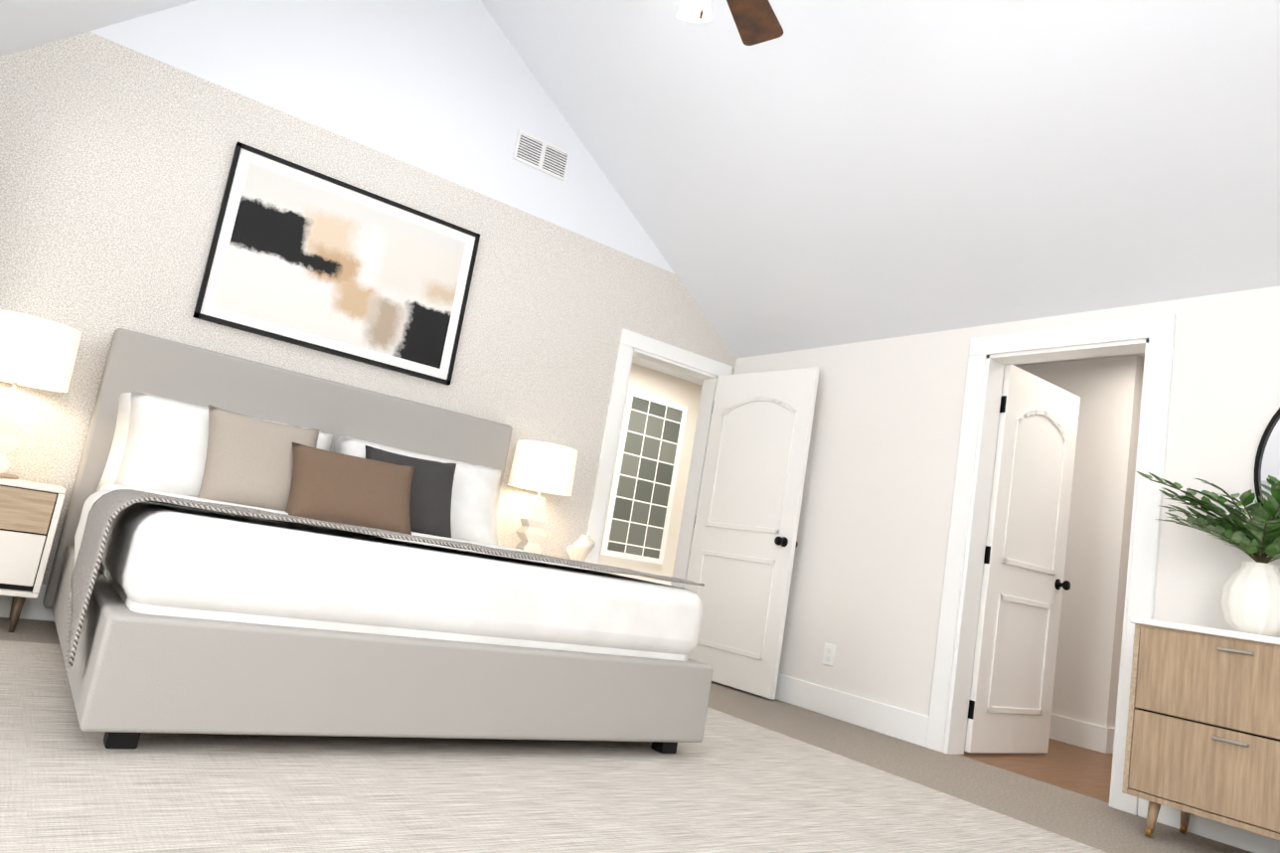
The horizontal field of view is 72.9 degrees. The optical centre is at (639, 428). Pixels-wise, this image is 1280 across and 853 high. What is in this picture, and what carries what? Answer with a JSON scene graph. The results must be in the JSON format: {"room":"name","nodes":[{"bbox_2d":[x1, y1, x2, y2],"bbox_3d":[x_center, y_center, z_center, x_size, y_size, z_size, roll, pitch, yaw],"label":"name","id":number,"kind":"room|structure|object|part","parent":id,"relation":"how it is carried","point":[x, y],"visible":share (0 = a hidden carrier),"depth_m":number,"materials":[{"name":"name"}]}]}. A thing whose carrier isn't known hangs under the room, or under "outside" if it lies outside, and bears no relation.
{"room":"bedroom","nodes":[
{"label":"bedroom","id":0,"kind":"room"},
{"bbox_2d":[0,0,736,585],"bbox_3d":[-1.177,-0.861,4.960,4.800,4.120,0.130,15,-10,-34],"label":"wall","id":1,"kind":"structure","parent":0,"point":[117,143],"depth_m":4.58,"materials":[{"name":"paint"}]},
{"bbox_2d":[0,584,54,621],"bbox_3d":[-1.855,0.965,4.325,3.540,0.150,0.020,15,-10,-34],"label":"baseboard","id":2,"kind":"structure","parent":1,"relation":"attached to","point":[33,608],"depth_m":3.76,"materials":[{"name":"white paint"}]},
{"bbox_2d":[192,141,479,385],"bbox_3d":[-1.537,-0.832,4.597,1.330,0.900,0.033,15,-10,-34],"label":"framed artwork","id":3,"kind":"object","parent":1,"relation":"attached to","point":[303,256],"visible":0.98,"depth_m":4.54,"materials":[{"name":"black"}]},
{"bbox_2d":[512,129,569,180],"bbox_3d":[-0.599,-1.675,5.310,0.360,0.190,0.014,15,-10,-34],"label":"air vent","id":4,"kind":"object","parent":1,"relation":"in","point":[531,150],"visible":1,"depth_m":5.30,"materials":[{"name":"white metal"}]},
{"bbox_2d":[584,327,732,588],"bbox_3d":[0.057,0.491,5.798,0.960,2.130,0.155,15,-10,-34],"label":"door frame","id":5,"kind":"structure","parent":1,"relation":"attached to","point":[632,344],"depth_m":5.84,"materials":[{"name":"white paint"}]},
{"bbox_2d":[684,366,819,698],"bbox_3d":[0.679,0.612,5.588,0.168,2.012,0.893,15,-10,-34],"label":"back door","id":6,"kind":"structure","parent":1,"relation":"in","point":[744,543],"depth_m":5.49,"materials":[{"name":"white paint"}]},
{"bbox_2d":[0,617,1252,852],"bbox_3d":[-0.426,0.924,1.546,6.570,0.120,6.320,15,-10,-34],"label":"floor carpet","id":7,"kind":"object","parent":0,"point":[1089,820],"visible":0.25,"depth_m":3.64,"materials":[{"name":"beige carpet"}]},
{"bbox_2d":[0,477,66,632],"bbox_3d":[-2.732,0.460,3.429,0.650,0.584,0.414,15,-10,-34],"label":"nightstand","id":8,"kind":"object","parent":7,"relation":"on","point":[30,512],"visible":1,"depth_m":3.42,"materials":[{"name":"white paint"}]},
{"bbox_2d":[0,309,81,479],"bbox_3d":[-2.595,-0.131,3.579,0.370,0.654,0.370,15,-10,-34],"label":"table lamp","id":9,"kind":"object","parent":8,"relation":"on","point":[36,352],"visible":1,"depth_m":3.52,"materials":[{"name":"white fabric"}]},
{"bbox_2d":[0,640,1107,852],"bbox_3d":[-0.546,1.036,2.874,3.310,0.010,2.620,15,-10,-34],"label":"rug","id":10,"kind":"object","parent":7,"relation":"on","point":[728,783],"visible":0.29,"depth_m":2.31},
{"bbox_2d":[42,327,713,753],"bbox_3d":[-1.082,0.374,3.568,2.046,1.308,2.140,15,-10,-34],"label":"bed","id":11,"kind":"object","parent":10,"relation":"on","point":[247,547],"visible":1,"depth_m":2.78,"materials":[{"name":"fabric"}]},
{"bbox_2d":[63,487,705,685],"bbox_3d":[-0.773,0.621,2.985,1.986,0.496,0.707,15,-10,-34],"label":"throw","id":12,"kind":"object","parent":11,"relation":"on","point":[132,522],"depth_m":2.52,"materials":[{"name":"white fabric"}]},
{"bbox_3d":[-1.088,0.569,3.515,1.910,0.335,2.000,15,-10,-34],"label":"mattress","id":13,"kind":"part","parent":11,"relation":"part of","materials":[{"name":"white fabric"}]},
{"bbox_2d":[583,567,621,575],"bbox_3d":[-0.529,1.064,4.996,0.650,0.584,0.414,15,-10,-34],"label":"nightstand","id":14,"kind":"object","parent":7,"relation":"on","point":[608,572],"depth_m":5.02,"materials":[{"name":"white paint"}]},
{"bbox_2d":[507,439,577,553],"bbox_3d":[-0.591,0.418,5.004,0.370,0.654,0.370,15,-10,-34],"label":"table lamp","id":15,"kind":"object","parent":14,"relation":"on","point":[544,467],"visible":0.83,"depth_m":4.91,"materials":[{"name":"white fabric"}]},
{"bbox_2d":[566,534,595,561],"bbox_3d":[-0.340,0.712,5.076,0.165,0.184,0.222,15,-10,-34],"label":"conch shell","id":16,"kind":"object","parent":14,"relation":"on","point":[580,548],"visible":0.73,"depth_m":5.02,"materials":[{"name":"white ceramic"}]},
{"bbox_2d":[1121,616,1279,839],"bbox_3d":[2.363,1.121,2.820,0.417,0.777,1.344,15,-10,-34],"label":"dresser","id":17,"kind":"object","parent":7,"relation":"on","point":[1202,736],"visible":1,"depth_m":3.04,"materials":[{"name":"brown wood"}]},
{"bbox_2d":[1136,471,1279,637],"bbox_3d":[2.243,0.439,3.192,0.440,0.618,0.898,15,-10,-34],"label":"vase","id":18,"kind":"object","parent":17,"relation":"on","point":[1250,599],"visible":0.98,"depth_m":3.18,"materials":[{"name":"white ceramic"}]},
{"bbox_2d":[0,0,1279,358],"bbox_3d":[0.826,-1.983,2.578,4.800,2.116,6.390,15,-10,-34],"label":"ceiling","id":19,"kind":"structure","parent":0,"point":[821,173],"depth_m":4.07,"materials":[{"name":"white paint"}]},
{"bbox_2d":[676,0,783,45],"bbox_3d":[0.246,-2.048,2.742,1.280,1.620,1.300,15,-10,-34],"label":"ceiling fan","id":20,"kind":"object","parent":19,"relation":"hanging from","point":[756,21],"visible":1,"depth_m":3.13,"materials":[{"name":"brown wood"}]},
{"bbox_2d":[597,362,702,585],"bbox_3d":[0.149,0.509,7.075,4.860,2.500,1.820,15,-10,-34],"label":"wall","id":21,"kind":"structure","parent":0,"point":[656,384],"depth_m":8.14,"materials":[{"name":"white paint"}]},
{"bbox_2d":[599,388,687,564],"bbox_3d":[0.044,0.447,7.937,0.700,1.500,0.039,15,-10,-34],"label":"window","id":22,"kind":"structure","parent":21,"relation":"in","point":[642,488],"depth_m":7.92,"materials":[{"name":"grey glass"}]},
{"bbox_2d":[632,356,703,385],"bbox_3d":[0.348,-0.681,7.254,4.860,0.100,1.820,15,-10,-34],"label":"ceiling","id":23,"kind":"structure","parent":0,"point":[664,370],"depth_m":8.00,"materials":[{"name":"white paint"}]},
{"bbox_2d":[733,286,1279,715],"bbox_3d":[2.397,0.458,3.555,0.130,2.300,6.260,15,-10,-34],"label":"wall","id":24,"kind":"structure","parent":0,"point":[865,596],"depth_m":4.69,"materials":[{"name":"white paint"}]},
{"bbox_2d":[822,642,835,665],"bbox_3d":[1.081,1.290,4.962,0.008,0.120,0.080,15,-10,-34],"label":"electrical outlet plate","id":25,"kind":"object","parent":24,"relation":"attached to","point":[829,654],"visible":1,"depth_m":4.96,"materials":[{"name":"white paint"}]},
{"bbox_2d":[774,672,928,747],"bbox_3d":[0.881,1.542,5.118,0.040,0.150,1.900,15,-10,-34],"label":"baseboard","id":26,"kind":"structure","parent":24,"relation":"attached to","point":[879,718],"depth_m":4.72,"materials":[{"name":"white paint"}]},
{"bbox_2d":[963,364,1080,753],"bbox_3d":[2.086,0.714,4.700,0.768,2.012,0.168,15,-10,-34],"label":"door","id":27,"kind":"structure","parent":24,"relation":"in","point":[1024,583],"depth_m":4.65,"materials":[{"name":"white paint"}]},
{"bbox_2d":[925,314,1176,814],"bbox_3d":[1.960,0.559,4.130,0.170,2.130,1.010,15,-10,-34],"label":"door frame","id":28,"kind":"structure","parent":24,"relation":"attached to","point":[1151,338],"depth_m":4.31,"materials":[{"name":"white paint"}]},
{"bbox_2d":[1137,797,1279,852],"bbox_3d":[2.967,1.458,2.240,0.016,0.150,3.190,15,-10,-34],"label":"baseboard","id":29,"kind":"structure","parent":24,"relation":"attached to","point":[1230,835],"depth_m":3.29,"materials":[{"name":"white paint"}]},
{"bbox_2d":[1254,407,1279,516],"bbox_3d":[2.720,0.154,3.081,0.024,0.922,0.922,15,-10,-34],"label":"round mirror","id":30,"kind":"object","parent":24,"relation":"attached to","point":[1267,460],"visible":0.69,"depth_m":3.43,"materials":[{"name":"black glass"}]},
{"bbox_2d":[959,718,1113,801],"bbox_3d":[3.582,2.024,4.397,3.510,0.118,6.320,15,-10,-34],"label":"floor","id":31,"kind":"structure","parent":0,"point":[1077,769],"depth_m":4.39,"materials":[{"name":"brown wood"}]},
{"bbox_2d":[970,356,1114,721],"bbox_3d":[2.700,0.770,5.970,0.120,2.500,0.960,15,-10,-34],"label":"wall","id":32,"kind":"structure","parent":0,"point":[1107,392],"depth_m":5.66,"materials":[{"name":"white paint"}]},
{"bbox_2d":[1049,713,1102,752],"bbox_3d":[2.498,1.899,5.698,0.016,0.150,1.050,15,-10,-34],"label":"baseboard","id":33,"kind":"structure","parent":32,"relation":"attached to","point":[1095,737],"depth_m":5.39,"materials":[{"name":"white paint"}]},
{"bbox_2d":[1013,352,1144,365],"bbox_3d":[3.401,-0.538,5.356,3.070,0.100,3.100,15,-10,-34],"label":"ceiling","id":34,"kind":"structure","parent":0,"point":[1141,355],"depth_m":5.87,"materials":[{"name":"white paint"}]},
{"bbox_2d":[1082,354,1144,727],"bbox_3d":[3.532,0.895,5.875,1.390,2.500,0.120,15,-10,-34],"label":"wall","id":35,"kind":"structure","parent":0,"point":[1103,654],"depth_m":5.49,"materials":[{"name":"white paint"}]},
{"bbox_2d":[1100,726,1115,753],"bbox_3d":[3.362,2.034,5.634,1.376,0.150,0.016,15,-10,-34],"label":"baseboard","id":36,"kind":"structure","parent":35,"relation":"attached to","point":[1107,740],"depth_m":5.26,"materials":[{"name":"white paint"}]}
]}

